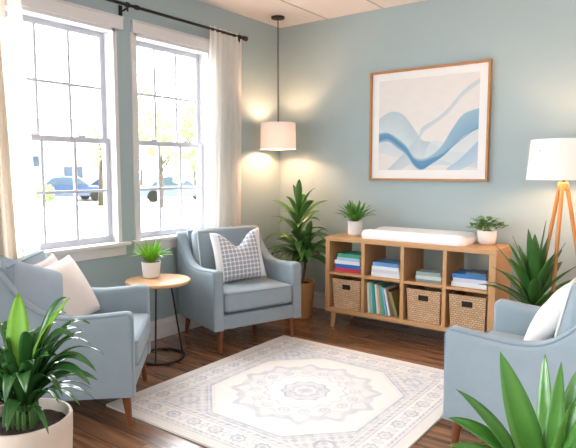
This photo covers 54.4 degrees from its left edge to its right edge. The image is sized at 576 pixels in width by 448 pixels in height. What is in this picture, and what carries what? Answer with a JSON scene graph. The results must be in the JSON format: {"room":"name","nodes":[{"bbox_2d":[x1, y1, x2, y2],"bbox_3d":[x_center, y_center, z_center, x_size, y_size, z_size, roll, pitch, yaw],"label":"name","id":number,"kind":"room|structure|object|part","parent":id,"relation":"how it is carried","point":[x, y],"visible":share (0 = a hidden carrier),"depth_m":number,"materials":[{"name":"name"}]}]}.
{"room":"waiting room","nodes":[
{"label":"waiting room","id":0,"kind":"room"},
{"bbox_2d":[63,0,279,321],"bbox_3d":[-1.930,-0.338,3.223,0.160,2.700,6.000,4,7,36],"label":"wall","id":1,"kind":"structure","parent":0,"point":[260,169],"depth_m":4.71,"materials":[{"name":"paint"}]},
{"bbox_2d":[4,0,130,261],"bbox_3d":[-1.511,-0.590,3.712,0.205,1.700,0.960,4,7,36],"label":"window","id":2,"kind":"structure","parent":1,"relation":"in","point":[62,15],"depth_m":3.87,"materials":[{"name":"paint"}]},
{"bbox_3d":[-1.562,-0.940,3.714,0.030,0.781,0.791,4,7,36],"label":"sash","id":3,"kind":"part","parent":2,"relation":"part of","materials":[{"name":"paint"}]},
{"bbox_3d":[-1.534,-0.214,3.763,0.030,0.745,0.791,4,7,36],"label":"sash","id":4,"kind":"part","parent":2,"relation":"part of","materials":[{"name":"paint"}]},
{"bbox_3d":[-1.447,-1.389,3.613,0.034,0.090,0.920,4,7,36],"label":"head trim","id":5,"kind":"part","parent":2,"relation":"part of","materials":[{"name":"white wood"}]},
{"bbox_3d":[-1.512,0.171,3.783,0.205,0.025,0.955,4,7,36],"label":"sill","id":6,"kind":"part","parent":2,"relation":"part of","materials":[{"name":"white wood"}]},
{"bbox_2d":[129,19,209,252],"bbox_3d":[-0.934,-0.664,4.485,0.205,1.700,0.905,4,7,36],"label":"window","id":7,"kind":"structure","parent":1,"relation":"in","point":[152,37],"depth_m":4.45,"materials":[{"name":"paint"}]},
{"bbox_3d":[-0.935,0.097,4.556,0.205,0.025,0.900,4,7,36],"label":"sill","id":8,"kind":"part","parent":7,"relation":"part of","materials":[{"name":"white wood"}]},
{"bbox_3d":[-0.986,-1.013,4.487,0.030,0.781,0.736,4,7,36],"label":"sash","id":9,"kind":"part","parent":7,"relation":"part of","materials":[{"name":"paint"}]},
{"bbox_3d":[-0.870,-1.463,4.387,0.034,0.090,0.865,4,7,36],"label":"head trim","id":10,"kind":"part","parent":7,"relation":"part of","materials":[{"name":"white wood"}]},
{"bbox_3d":[-0.957,-0.288,4.536,0.030,0.745,0.736,4,7,36],"label":"sash","id":11,"kind":"part","parent":7,"relation":"part of","materials":[{"name":"paint"}]},
{"bbox_2d":[150,314,201,340],"bbox_3d":[-1.859,0.937,3.292,0.018,0.150,6.000,4,7,36],"label":"baseboard","id":12,"kind":"structure","parent":1,"relation":"attached to","point":[167,326],"depth_m":4.49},
{"bbox_2d":[106,0,247,41],"bbox_3d":[-1.284,-1.498,3.761,0.107,0.087,3.007,4,7,36],"label":"curtain rod","id":13,"kind":"object","parent":1,"relation":"attached to","point":[127,5],"visible":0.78,"depth_m":4.18,"materials":[{"name":"black metal"}]},
{"bbox_2d":[0,0,21,265],"bbox_3d":[-1.786,-0.240,3.153,0.059,2.480,0.542,4,7,36],"label":"curtain","id":14,"kind":"object","parent":13,"relation":"hanging from","point":[10,232],"visible":0.54,"depth_m":3.31,"materials":[{"name":"beige fabric"}]},
{"bbox_2d":[6,0,39,255],"bbox_3d":[-1.598,-0.265,3.406,0.026,2.480,0.146,4,7,36],"label":"curtain","id":15,"kind":"object","parent":13,"relation":"hanging from","point":[14,8],"visible":0.68,"depth_m":3.38,"materials":[{"name":"fabric"}]},
{"bbox_2d":[204,25,240,227],"bbox_3d":[-0.558,-0.398,4.800,0.043,2.480,0.488,4,7,36],"label":"curtain","id":16,"kind":"object","parent":13,"relation":"hanging from","point":[223,144],"visible":0.66,"depth_m":4.78,"materials":[{"name":"fabric"}]},
{"bbox_2d":[0,307,491,447],"bbox_3d":[0.542,1.240,1.529,6.000,0.120,6.000,4,7,36],"label":"floor","id":17,"kind":"structure","parent":0,"point":[95,424],"depth_m":4.06,"materials":[{"name":"brown wood"}]},
{"bbox_2d":[0,292,103,447],"bbox_3d":[-0.894,0.694,1.885,0.502,0.901,0.487,4,7,36],"label":"potted plant","id":18,"kind":"object","parent":17,"relation":"on","point":[27,419],"visible":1,"depth_m":1.86,"materials":[{"name":"green plant"}]},
{"bbox_3d":[-0.893,0.628,1.891,0.091,0.131,0.089,0,5,-5],"label":"stem","id":19,"kind":"part","parent":18,"relation":"part of","materials":[{"name":"green plant"}]},
{"bbox_3d":[-0.892,0.895,1.915,0.308,0.495,0.308,4,7,36],"label":"pot","id":20,"kind":"part","parent":18,"relation":"part of","materials":[{"name":"beige ceramic"}]},
{"bbox_2d":[0,250,150,425],"bbox_3d":[-1.155,0.603,3.155,0.685,0.846,0.770,-1,5,-7],"label":"armchair","id":21,"kind":"object","parent":17,"relation":"on","point":[120,329],"visible":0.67,"depth_m":2.81,"materials":[{"name":"fabric"}]},
{"bbox_3d":[-1.411,0.521,3.114,0.168,0.672,0.610,-1,5,-7],"label":"backrest","id":22,"kind":"part","parent":21,"relation":"part of","materials":[{"name":"fabric"}]},
{"bbox_2d":[0,255,63,314],"bbox_3d":[-1.341,0.383,2.938,0.233,0.451,0.472,5,8,44],"label":"pillow","id":23,"kind":"object","parent":21,"relation":"on","point":[41,286],"visible":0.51,"depth_m":2.90,"materials":[{"name":"fabric"}]},
{"bbox_2d":[33,253,57,267],"bbox_3d":[-1.332,0.371,3.222,0.181,0.359,0.391,0,5,-4],"label":"pillow","id":24,"kind":"object","parent":21,"relation":"on","point":[51,259],"visible":0.09,"depth_m":3.21,"materials":[{"name":"white fabric"}]},
{"bbox_3d":[-1.118,0.553,2.808,0.670,0.665,0.085,-1,5,-7],"label":"arm","id":25,"kind":"part","parent":21,"relation":"part of","materials":[{"name":"fabric"}]},
{"bbox_2d":[44,255,99,315],"bbox_3d":[-1.240,0.380,3.174,0.215,0.359,0.416,0,5,3],"label":"pillow","id":26,"kind":"object","parent":21,"relation":"on","point":[82,301],"visible":0.67,"depth_m":3.14,"materials":[{"name":"white fabric"}]},
{"bbox_3d":[-1.206,0.489,3.485,0.670,0.665,0.085,-1,5,-7],"label":"arm","id":27,"kind":"part","parent":21,"relation":"part of","materials":[{"name":"fabric"}]},
{"bbox_3d":[-0.838,0.959,2.917,0.055,0.179,0.048,-1,5,-7],"label":"leg","id":28,"kind":"part","parent":21,"relation":"part of","materials":[{"name":"brown wood"}]},
{"bbox_2d":[133,313,150,363],"bbox_3d":[-1.083,0.651,3.170,0.535,0.151,0.590,-1,5,-7],"label":"seat cushion","id":29,"kind":"object","parent":21,"relation":"on","point":[142,334],"depth_m":3.17,"materials":[{"name":"fabric"}]},
{"bbox_3d":[-0.918,0.901,3.529,0.055,0.179,0.048,-1,5,-7],"label":"leg","id":30,"kind":"part","parent":21,"relation":"part of","materials":[{"name":"brown wood"}]},
{"bbox_2d":[125,274,190,365],"bbox_3d":[-0.909,0.668,3.946,0.450,0.563,0.450,4,7,36],"label":"side table","id":31,"kind":"object","parent":17,"relation":"on","point":[164,281],"visible":0.71,"depth_m":3.84,"materials":[{"name":"brown wood"}]},
{"bbox_2d":[128,240,173,277],"bbox_3d":[-0.985,0.240,3.990,0.358,0.281,0.323,4,7,36],"label":"potted plant","id":32,"kind":"object","parent":31,"relation":"on","point":[150,267],"visible":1,"depth_m":3.95,"materials":[{"name":"green plant"}]},
{"bbox_3d":[-0.977,0.324,3.999,0.134,0.112,0.134,4,7,36],"label":"pot","id":33,"kind":"part","parent":32,"relation":"part of","materials":[{"name":"white ceramic"}]},
{"bbox_3d":[-0.901,0.685,3.818,0.012,0.532,0.092,0,5,-3],"label":"leg","id":34,"kind":"part","parent":31,"relation":"part of","materials":[{"name":"black metal"}]},
{"bbox_3d":[-0.800,0.666,4.018,0.091,0.532,0.012,-4,7,-33],"label":"leg","id":35,"kind":"part","parent":31,"relation":"part of","materials":[{"name":"black metal"}]},
{"bbox_2d":[176,225,300,352],"bbox_3d":[-0.394,0.467,4.452,0.770,0.870,0.685,-4,7,-34],"label":"armchair","id":36,"kind":"object","parent":17,"relation":"on","point":[218,306],"visible":0.91,"depth_m":4.30,"materials":[{"name":"fabric"}]},
{"bbox_3d":[-0.807,0.804,4.539,0.048,0.183,0.074,-4,7,-34],"label":"leg","id":37,"kind":"part","parent":36,"relation":"part of","materials":[{"name":"brown wood"}]},
{"bbox_3d":[-0.540,0.373,4.658,0.610,0.672,0.168,-4,7,-34],"label":"backrest","id":38,"kind":"part","parent":36,"relation":"part of","materials":[{"name":"fabric"}]},
{"bbox_3d":[-0.681,0.415,4.259,0.085,0.665,0.670,-4,7,-34],"label":"arm","id":39,"kind":"part","parent":36,"relation":"part of","materials":[{"name":"fabric"}]},
{"bbox_3d":[-0.492,0.848,4.081,0.048,0.179,0.055,-4,7,-34],"label":"leg","id":40,"kind":"part","parent":36,"relation":"part of","materials":[{"name":"brown wood"}]},
{"bbox_2d":[191,226,255,269],"bbox_3d":[-0.498,0.231,4.583,0.580,0.408,0.192,-4,7,-34],"label":"cushion","id":41,"kind":"object","parent":36,"relation":"on","point":[202,252],"depth_m":4.43,"materials":[{"name":"fabric"}]},
{"bbox_2d":[209,228,266,282],"bbox_3d":[-0.388,0.249,4.422,0.448,0.415,0.159,-3,6,-29],"label":"pillow","id":42,"kind":"object","parent":36,"relation":"on","point":[245,260],"visible":0.97,"depth_m":4.37,"materials":[{"name":"fabric"}]},
{"bbox_2d":[223,277,291,311],"bbox_3d":[-0.352,0.534,4.398,0.590,0.151,0.535,-4,7,-34],"label":"seat cushion","id":43,"kind":"object","parent":36,"relation":"on","point":[263,293],"depth_m":4.22,"materials":[{"name":"fabric"}]},
{"bbox_3d":[-0.115,0.378,4.644,0.085,0.665,0.670,-4,7,-34],"label":"arm","id":44,"kind":"part","parent":36,"relation":"part of","materials":[{"name":"fabric"}]},
{"bbox_3d":[0.020,0.815,4.430,0.048,0.179,0.055,-4,7,-34],"label":"leg","id":45,"kind":"part","parent":36,"relation":"part of","materials":[{"name":"brown wood"}]},
{"bbox_2d":[106,335,443,447],"bbox_3d":[0.104,1.001,3.348,1.575,0.011,1.660,4,7,36],"label":"rug","id":46,"kind":"object","parent":17,"relation":"on","point":[284,391],"visible":0.98,"depth_m":3.19,"materials":[{"name":"fabric"}]},
{"bbox_2d":[264,179,328,318],"bbox_3d":[0.062,0.216,5.071,0.796,1.247,0.693,4,7,36],"label":"potted plant","id":47,"kind":"object","parent":17,"relation":"on","point":[303,248],"visible":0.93,"depth_m":5.00,"materials":[{"name":"green plant"}]},
{"bbox_3d":[0.130,0.237,5.054,0.093,0.652,0.023,1,5,6],"label":"stem","id":48,"kind":"part","parent":47,"relation":"part of","materials":[{"name":"green plant"}]},
{"bbox_3d":[0.095,0.676,5.100,0.304,0.325,0.304,4,7,36],"label":"pot","id":49,"kind":"part","parent":47,"relation":"part of","materials":[{"name":"ceramic"}]},
{"bbox_2d":[325,232,511,332],"bbox_3d":[0.995,0.512,4.488,1.408,0.771,0.380,4,7,36],"label":"bookshelf","id":50,"kind":"object","parent":17,"relation":"on","point":[412,254],"visible":0.52,"depth_m":4.34,"materials":[{"name":"brown wood"}]},
{"bbox_3d":[0.390,0.805,4.767,0.050,0.135,0.048,4,7,36],"label":"leg","id":51,"kind":"part","parent":50,"relation":"part of","materials":[{"name":"brown wood"}]},
{"bbox_3d":[0.446,0.408,4.888,0.040,0.568,0.380,4,7,36],"label":"panel","id":52,"kind":"part","parent":50,"relation":"part of","materials":[{"name":"brown wood"}]},
{"bbox_2d":[332,275,360,310],"bbox_3d":[0.573,0.576,4.789,0.278,0.251,0.320,4,7,36],"label":"basket","id":53,"kind":"object","parent":50,"relation":"on","point":[346,289],"visible":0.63,"depth_m":4.67,"materials":[{"name":"wicker"}]},
{"bbox_2d":[335,267,360,273],"bbox_3d":[0.556,0.379,4.752,0.245,0.034,0.220,4,7,34],"label":"book","id":54,"kind":"object","parent":50,"relation":"on","point":[346,270],"visible":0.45,"depth_m":4.66,"materials":[{"name":"paper"}]},
{"bbox_2d":[335,263,360,269],"bbox_3d":[0.561,0.346,4.742,0.240,0.034,0.220,4,7,36],"label":"book","id":55,"kind":"object","parent":54,"relation":"on","point":[355,267],"visible":0.45,"depth_m":4.65,"materials":[{"name":"paper"}]},
{"bbox_2d":[335,259,360,265],"bbox_3d":[0.548,0.314,4.735,0.235,0.030,0.210,4,7,34],"label":"book","id":56,"kind":"object","parent":55,"relation":"on","point":[336,260],"visible":0.45,"depth_m":4.64,"materials":[{"name":"paper"}]},
{"bbox_2d":[337,257,360,261],"bbox_3d":[0.559,0.287,4.718,0.220,0.026,0.200,4,7,37],"label":"book","id":57,"kind":"object","parent":56,"relation":"on","point":[338,258],"visible":0.45,"depth_m":4.63,"materials":[{"name":"paper"}]},
{"bbox_2d":[338,250,360,258],"bbox_3d":[0.561,0.258,4.718,0.215,0.030,0.200,4,7,35],"label":"book","id":58,"kind":"object","parent":57,"relation":"on","point":[347,254],"visible":0.8,"depth_m":4.67,"materials":[{"name":"paper"}]},
{"bbox_2d":[337,200,373,235],"bbox_3d":[0.577,-0.059,4.779,0.356,0.309,0.371,-2,6,-22],"label":"potted plant","id":59,"kind":"object","parent":50,"relation":"on","point":[355,214],"visible":1,"depth_m":4.74,"materials":[{"name":"green plant"}]},
{"bbox_3d":[0.575,0.034,4.794,0.132,0.122,0.132,4,7,36],"label":"pot","id":60,"kind":"part","parent":59,"relation":"part of","materials":[{"name":"white ceramic"}]},
{"bbox_2d":[367,280,374,312],"bbox_3d":[0.710,0.593,4.633,0.031,0.246,0.190,4,7,36],"label":"book","id":61,"kind":"object","parent":50,"relation":"on","point":[368,292],"visible":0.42,"depth_m":4.56,"materials":[{"name":"paper"}]},
{"bbox_2d":[369,280,377,312],"bbox_3d":[0.730,0.591,4.622,0.037,0.251,0.190,4,7,36],"label":"book","id":62,"kind":"object","parent":50,"relation":"on","point":[370,289],"visible":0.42,"depth_m":4.55,"materials":[{"name":"paper"}]},
{"bbox_2d":[371,280,381,313],"bbox_3d":[0.746,0.593,4.603,0.044,0.251,0.190,4,7,36],"label":"book","id":63,"kind":"object","parent":50,"relation":"on","point":[378,281],"visible":0.43,"depth_m":4.53,"materials":[{"name":"paper"}]},
{"bbox_2d":[374,281,386,313],"bbox_3d":[0.771,0.599,4.597,0.045,0.241,0.190,4,7,36],"label":"book","id":64,"kind":"object","parent":50,"relation":"on","point":[377,310],"visible":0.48,"depth_m":4.52,"materials":[{"name":"paper"}]},
{"bbox_2d":[376,282,387,314],"bbox_3d":[0.784,0.603,4.576,0.046,0.235,0.190,4,7,36],"label":"book","id":65,"kind":"object","parent":50,"relation":"on","point":[377,287],"visible":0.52,"depth_m":4.50,"materials":[{"name":"paper"}]},
{"bbox_2d":[378,282,391,314],"bbox_3d":[0.805,0.604,4.563,0.056,0.236,0.190,4,7,36],"label":"book","id":66,"kind":"object","parent":50,"relation":"on","point":[388,283],"visible":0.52,"depth_m":4.49,"materials":[{"name":"paper"}]},
{"bbox_2d":[371,272,399,278],"bbox_3d":[0.839,0.402,4.541,0.250,0.030,0.220,4,7,37],"label":"book","id":67,"kind":"object","parent":50,"relation":"on","point":[372,273],"visible":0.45,"depth_m":4.45,"materials":[{"name":"paper"}]},
{"bbox_2d":[372,269,399,274],"bbox_3d":[0.836,0.372,4.544,0.240,0.028,0.220,4,7,34],"label":"book","id":68,"kind":"object","parent":67,"relation":"on","point":[373,270],"visible":0.45,"depth_m":4.45,"materials":[{"name":"paper"}]},
{"bbox_2d":[372,265,399,271],"bbox_3d":[0.831,0.346,4.526,0.235,0.026,0.210,4,7,36],"label":"book","id":69,"kind":"object","parent":68,"relation":"on","point":[373,266],"visible":0.45,"depth_m":4.43,"materials":[{"name":"paper"}]},
{"bbox_2d":[373,259,399,267],"bbox_3d":[0.836,0.317,4.526,0.225,0.030,0.210,4,7,37],"label":"book","id":70,"kind":"object","parent":69,"relation":"on","point":[392,263],"visible":0.8,"depth_m":4.47,"materials":[{"name":"paper"}]},
{"bbox_2d":[381,284,393,315],"bbox_3d":[0.824,0.612,4.546,0.055,0.224,0.190,4,7,36],"label":"book","id":71,"kind":"object","parent":50,"relation":"on","point":[382,288],"visible":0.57,"depth_m":4.47,"materials":[{"name":"paper"}]},
{"bbox_2d":[384,285,395,315],"bbox_3d":[0.843,0.616,4.536,0.061,0.218,0.190,4,7,36],"label":"book","id":72,"kind":"object","parent":50,"relation":"on","point":[392,286],"visible":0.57,"depth_m":4.46,"materials":[{"name":"paper"}]},
{"bbox_2d":[386,286,398,315],"bbox_3d":[0.867,0.622,4.524,0.076,0.208,0.190,4,7,36],"label":"book","id":73,"kind":"object","parent":50,"relation":"on","point":[396,287],"visible":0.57,"depth_m":4.45,"materials":[{"name":"paper"}]},
{"bbox_2d":[389,289,399,316],"bbox_3d":[0.886,0.630,4.500,0.083,0.197,0.190,4,7,36],"label":"book","id":74,"kind":"object","parent":50,"relation":"on","point":[394,295],"visible":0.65,"depth_m":4.44,"materials":[{"name":"paper"}]},
{"bbox_3d":[0.995,0.747,4.511,1.408,0.036,0.380,4,7,36],"label":"panel","id":75,"kind":"part","parent":50,"relation":"part of","materials":[{"name":"brown wood"}]},
{"bbox_3d":[0.995,0.146,4.453,1.408,0.036,0.380,4,7,36],"label":"panel","id":76,"kind":"part","parent":50,"relation":"part of","materials":[{"name":"brown wood"}]},
{"bbox_2d":[361,226,477,245],"bbox_3d":[1.028,0.088,4.435,0.870,0.079,0.345,4,7,36],"label":"changing pad","id":77,"kind":"object","parent":50,"relation":"on","point":[401,234],"visible":1,"depth_m":4.31,"materials":[{"name":"plastic"}]},
{"bbox_2d":[406,285,441,324],"bbox_3d":[1.118,0.615,4.386,0.282,0.251,0.320,4,7,36],"label":"basket","id":78,"kind":"object","parent":50,"relation":"on","point":[424,303],"visible":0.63,"depth_m":4.27,"materials":[{"name":"wicker"}]},
{"bbox_2d":[416,278,441,283],"bbox_3d":[1.121,0.427,4.318,0.200,0.022,0.200,4,7,37],"label":"book","id":79,"kind":"object","parent":50,"relation":"on","point":[418,280],"visible":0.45,"depth_m":4.23,"materials":[{"name":"paper"}]},
{"bbox_2d":[415,275,441,280],"bbox_3d":[1.120,0.402,4.319,0.205,0.026,0.200,4,7,36],"label":"book","id":80,"kind":"object","parent":79,"relation":"on","point":[416,276],"visible":0.45,"depth_m":4.24,"materials":[{"name":"paper"}]},
{"bbox_2d":[416,268,441,277],"bbox_3d":[1.112,0.374,4.314,0.190,0.030,0.180,4,7,34],"label":"book","id":81,"kind":"object","parent":80,"relation":"on","point":[430,272],"visible":0.8,"depth_m":4.27,"materials":[{"name":"paper"}]},
{"bbox_2d":[448,290,487,331],"bbox_3d":[1.387,0.634,4.187,0.280,0.251,0.320,4,7,36],"label":"basket","id":82,"kind":"object","parent":50,"relation":"on","point":[466,309],"visible":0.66,"depth_m":4.07,"materials":[{"name":"wicker"}]},
{"bbox_2d":[451,280,487,289],"bbox_3d":[1.376,0.437,4.149,0.260,0.034,0.220,4,7,37],"label":"book","id":83,"kind":"object","parent":50,"relation":"on","point":[453,283],"visible":0.38,"depth_m":4.06,"materials":[{"name":"paper"}]},
{"bbox_2d":[453,277,487,283],"bbox_3d":[1.380,0.405,4.140,0.250,0.030,0.220,4,7,36],"label":"book","id":84,"kind":"object","parent":83,"relation":"on","point":[472,281],"visible":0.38,"depth_m":4.05,"materials":[{"name":"paper"}]},
{"bbox_2d":[452,269,488,280],"bbox_3d":[1.368,0.374,4.144,0.240,0.030,0.220,4,7,34],"label":"book","id":85,"kind":"object","parent":84,"relation":"on","point":[461,273],"visible":0.65,"depth_m":4.07,"materials":[{"name":"paper"}]},
{"bbox_2d":[466,269,488,276],"bbox_3d":[1.388,0.356,4.075,0.140,0.018,0.150,4,7,37],"label":"book","id":86,"kind":"object","parent":85,"relation":"on","point":[473,272],"visible":0.85,"depth_m":4.04,"materials":[{"name":"paper"}]},
{"bbox_2d":[466,216,507,244],"bbox_3d":[1.483,0.046,4.199,0.290,0.210,0.300,-3,6,-32],"label":"potted plant","id":87,"kind":"object","parent":50,"relation":"on","point":[485,236],"visible":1,"depth_m":4.14,"materials":[{"name":"green plant"}]},
{"bbox_3d":[1.489,0.100,4.192,0.140,0.105,0.140,4,7,36],"label":"pot","id":88,"kind":"part","parent":87,"relation":"part of","materials":[{"name":"white ceramic"}]},
{"bbox_3d":[1.540,0.485,4.079,0.050,0.568,0.380,4,7,36],"label":"panel","id":89,"kind":"part","parent":50,"relation":"part of","materials":[{"name":"brown wood"}]},
{"bbox_2d":[443,278,575,447],"bbox_3d":[1.209,0.637,2.676,0.685,0.870,0.770,4,7,38],"label":"armchair","id":90,"kind":"object","parent":17,"relation":"on","point":[471,357],"visible":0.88,"depth_m":2.46,"materials":[{"name":"fabric"}]},
{"bbox_3d":[0.798,0.986,2.637,0.055,0.179,0.048,4,7,38],"label":"leg","id":91,"kind":"part","parent":90,"relation":"part of","materials":[{"name":"brown wood"}]},
{"bbox_2d":[489,331,524,339],"bbox_3d":[1.152,0.694,2.727,0.535,0.151,0.590,4,7,38],"label":"seat cushion","id":92,"kind":"object","parent":90,"relation":"on","point":[519,335],"depth_m":3.01,"materials":[{"name":"fabric"}]},
{"bbox_3d":[1.004,0.593,2.396,0.670,0.665,0.085,4,7,38],"label":"arm","id":93,"kind":"part","parent":90,"relation":"part of","materials":[{"name":"fabric"}]},
{"bbox_3d":[1.426,0.541,2.933,0.670,0.665,0.085,4,7,38],"label":"arm","id":94,"kind":"part","parent":90,"relation":"part of","materials":[{"name":"fabric"}]},
{"bbox_2d":[524,280,575,340],"bbox_3d":[1.264,0.426,2.638,0.237,0.363,0.437,4,7,34],"label":"pillow","id":95,"kind":"object","parent":90,"relation":"on","point":[543,326],"visible":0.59,"depth_m":2.50,"materials":[{"name":"white fabric"}]},
{"bbox_2d":[557,283,575,335],"bbox_3d":[1.354,0.426,2.541,0.192,0.408,0.580,4,7,38],"label":"cushion","id":96,"kind":"object","parent":90,"relation":"on","point":[567,320],"depth_m":2.32,"materials":[{"name":"fabric"}]},
{"bbox_2d":[449,352,575,447],"bbox_3d":[0.652,0.757,1.430,0.492,0.861,0.294,-4,7,-36],"label":"potted plant","id":97,"kind":"object","parent":17,"relation":"on","point":[553,424],"visible":1,"depth_m":1.45,"materials":[{"name":"green plant"}]},
{"bbox_2d":[478,223,575,306],"bbox_3d":[1.601,0.481,3.581,0.735,1.002,0.655,4,7,36],"label":"potted plant","id":98,"kind":"object","parent":17,"relation":"on","point":[534,273],"visible":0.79,"depth_m":3.57,"materials":[{"name":"green plant"}]},
{"bbox_2d":[526,138,575,291],"bbox_3d":[1.783,0.212,3.680,0.471,1.522,0.496,4,7,36],"label":"floor lamp","id":99,"kind":"object","parent":17,"relation":"on","point":[550,158],"visible":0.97,"depth_m":3.55,"materials":[{"name":"fabric"}]},
{"bbox_3d":[1.796,-0.417,3.639,0.450,0.260,0.450,4,7,36],"label":"lamp shade","id":100,"kind":"part","parent":99,"relation":"part of","materials":[{"name":"fabric"}]},
{"bbox_3d":[1.741,0.339,3.841,0.025,1.239,0.261,-2,6,-23],"label":"leg","id":101,"kind":"part","parent":99,"relation":"part of","materials":[{"name":"brown wood"}]},
{"bbox_3d":[1.712,0.362,3.601,0.025,1.239,0.261,4,7,36],"label":"leg","id":102,"kind":"part","parent":99,"relation":"part of","materials":[{"name":"brown wood"}]},
{"bbox_3d":[1.935,0.353,3.696,0.261,1.239,0.025,1,5,7],"label":"leg","id":103,"kind":"part","parent":99,"relation":"part of","materials":[{"name":"brown wood"}]},
{"bbox_2d":[198,0,424,27],"bbox_3d":[0.520,-1.574,1.365,6.160,0.125,6.140,4,7,36],"label":"ceiling","id":104,"kind":"structure","parent":0,"point":[295,12],"depth_m":4.76,"materials":[{"name":"paint"}]},
{"bbox_2d":[260,15,295,149],"bbox_3d":[-0.090,-1.278,5.108,0.330,1.185,0.330,4,7,36],"label":"pendant lamp","id":105,"kind":"object","parent":104,"relation":"hanging from","point":[276,135],"visible":1,"depth_m":5.02,"materials":[{"name":"white fabric"}]},
{"bbox_3d":[-0.090,-0.808,5.153,0.330,0.240,0.330,4,7,36],"label":"lamp shade","id":106,"kind":"part","parent":105,"relation":"part of","materials":[{"name":"fabric"}]},
{"bbox_3d":[-0.090,-1.395,5.097,0.009,0.910,0.009,1,6,14],"label":"cord","id":107,"kind":"part","parent":105,"relation":"part of","materials":[{"name":"brown metal"}]},
{"bbox_2d":[280,0,575,300],"bbox_3d":[2.309,-0.402,3.896,6.160,2.700,0.140,4,7,36],"label":"wall","id":108,"kind":"structure","parent":0,"point":[326,66],"depth_m":4.61,"materials":[{"name":"paint"}]},
{"bbox_2d":[312,292,324,308],"bbox_3d":[2.333,0.878,3.901,5.982,0.150,0.018,4,7,36],"label":"baseboard","id":109,"kind":"structure","parent":108,"relation":"attached to","point":[319,298],"depth_m":5.39,"materials":[{"name":"wood"}]},
{"bbox_2d":[369,59,491,181],"bbox_3d":[1.138,-0.822,4.619,1.035,0.930,0.035,4,7,36],"label":"picture frame","id":110,"kind":"object","parent":108,"relation":"attached to","point":[428,123],"visible":1,"depth_m":4.59,"materials":[{"name":"brown wood"}]},
{"bbox_2d":[378,71,479,169],"bbox_3d":[1.140,-0.828,4.622,0.865,0.760,0.001,4,7,36],"label":"artwork","id":111,"kind":"object","parent":110,"relation":"attached to","point":[431,122],"depth_m":4.60},
{"label":"outside","id":112,"kind":"structure","parent":0,"visible":0},
{"bbox_2d":[18,179,196,243],"bbox_3d":[-21.379,-3.131,52.502,89.800,0.200,130.000,4,7,36],"label":"ground","id":113,"kind":"structure","parent":112,"point":[60,223],"depth_m":20.77,"materials":[{"name":"white"}]},
{"bbox_2d":[35,176,98,200],"bbox_3d":[-12.674,-2.077,32.857,4.308,1.426,1.760,-2,6,-17],"label":"car","id":114,"kind":"object","parent":113,"relation":"on","point":[63,183],"visible":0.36,"depth_m":32.09,"materials":[{"name":"paint"}]},
{"bbox_2d":[13,117,146,195],"bbox_3d":[-17.694,-5.146,42.562,13.000,5.700,9.000,-2,6,-17],"label":"house","id":115,"kind":"structure","parent":113,"relation":"on","point":[57,155],"depth_m":39.26,"materials":[{"name":"white"}]},
{"bbox_3d":[-17.430,-4.302,38.453,1.200,0.700,0.025,-2,6,-17],"label":"pane","id":116,"kind":"part","parent":115,"relation":"part of","materials":[{"name":"blue glass"}]},
{"bbox_3d":[-15.045,-3.626,39.271,1.250,0.800,0.025,-2,6,-17],"label":"pane","id":117,"kind":"part","parent":115,"relation":"part of","materials":[{"name":"blue glass"}]},
{"bbox_3d":[-13.291,-3.135,39.912,0.900,2.200,0.080,-2,6,-17],"label":"door","id":118,"kind":"part","parent":115,"relation":"part of","materials":[{"name":"white"}]},
{"bbox_2d":[19,202,196,209],"bbox_3d":[-8.925,-0.948,28.358,50.000,0.040,3.500,-2,6,-17],"label":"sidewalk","id":119,"kind":"structure","parent":113,"relation":"on","point":[143,204],"depth_m":27.86,"materials":[{"name":"white concrete"}]},
{"bbox_2d":[35,184,54,204],"bbox_3d":[-11.243,-1.272,25.959,0.942,1.161,1.361,-1,6,-15],"label":"bush","id":120,"kind":"object","parent":119,"relation":"on","point":[47,188],"visible":0.48,"depth_m":25.85,"materials":[{"name":"green plant"}]},
{"bbox_2d":[74,106,103,205],"bbox_3d":[-9.085,-3.274,27.302,2.404,4.894,2.342,-1,6,-13],"label":"tree","id":121,"kind":"object","parent":119,"relation":"on","point":[97,151],"visible":0.4,"depth_m":27.01,"materials":[{"name":"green plant"}]},
{"bbox_3d":[-9.085,-3.910,27.241,2.405,3.615,2.341,-1,6,-13],"label":"crown","id":122,"kind":"part","parent":121,"relation":"part of","materials":[{"name":"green plant"}]},
{"bbox_2d":[80,179,140,199],"bbox_3d":[-11.367,-2.315,35.354,4.308,1.426,1.760,-2,6,-17],"label":"car","id":123,"kind":"object","parent":113,"relation":"on","point":[96,182],"visible":0.11,"depth_m":34.39,"materials":[{"name":"paint"}]},
{"bbox_2d":[98,99,193,207],"bbox_3d":[-6.839,-3.252,26.445,3.745,5.012,5.935,-2,6,-21],"label":"tree","id":124,"kind":"object","parent":113,"relation":"on","point":[164,133],"visible":0.52,"depth_m":25.10,"materials":[{"name":"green plant"}]},
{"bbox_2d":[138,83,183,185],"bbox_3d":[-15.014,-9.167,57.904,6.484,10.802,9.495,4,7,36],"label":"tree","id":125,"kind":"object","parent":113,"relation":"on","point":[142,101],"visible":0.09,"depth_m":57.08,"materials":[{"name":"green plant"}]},
{"bbox_2d":[140,176,195,201],"bbox_3d":[-6.541,-2.061,32.691,4.308,1.426,1.760,-2,6,-17],"label":"car","id":126,"kind":"object","parent":113,"relation":"on","point":[151,195],"visible":0.38,"depth_m":31.81,"materials":[{"name":"paint"}]},
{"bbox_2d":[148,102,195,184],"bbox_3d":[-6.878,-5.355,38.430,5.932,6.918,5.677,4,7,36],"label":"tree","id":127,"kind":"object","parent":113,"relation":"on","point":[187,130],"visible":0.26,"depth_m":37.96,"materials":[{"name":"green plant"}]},
{"bbox_2d":[163,131,194,183],"bbox_3d":[-6.017,-5.744,50.409,10.000,5.400,9.000,-2,6,-17],"label":"house","id":128,"kind":"structure","parent":113,"relation":"on","point":[170,162],"depth_m":45.94,"materials":[{"name":"white"}]}
]}

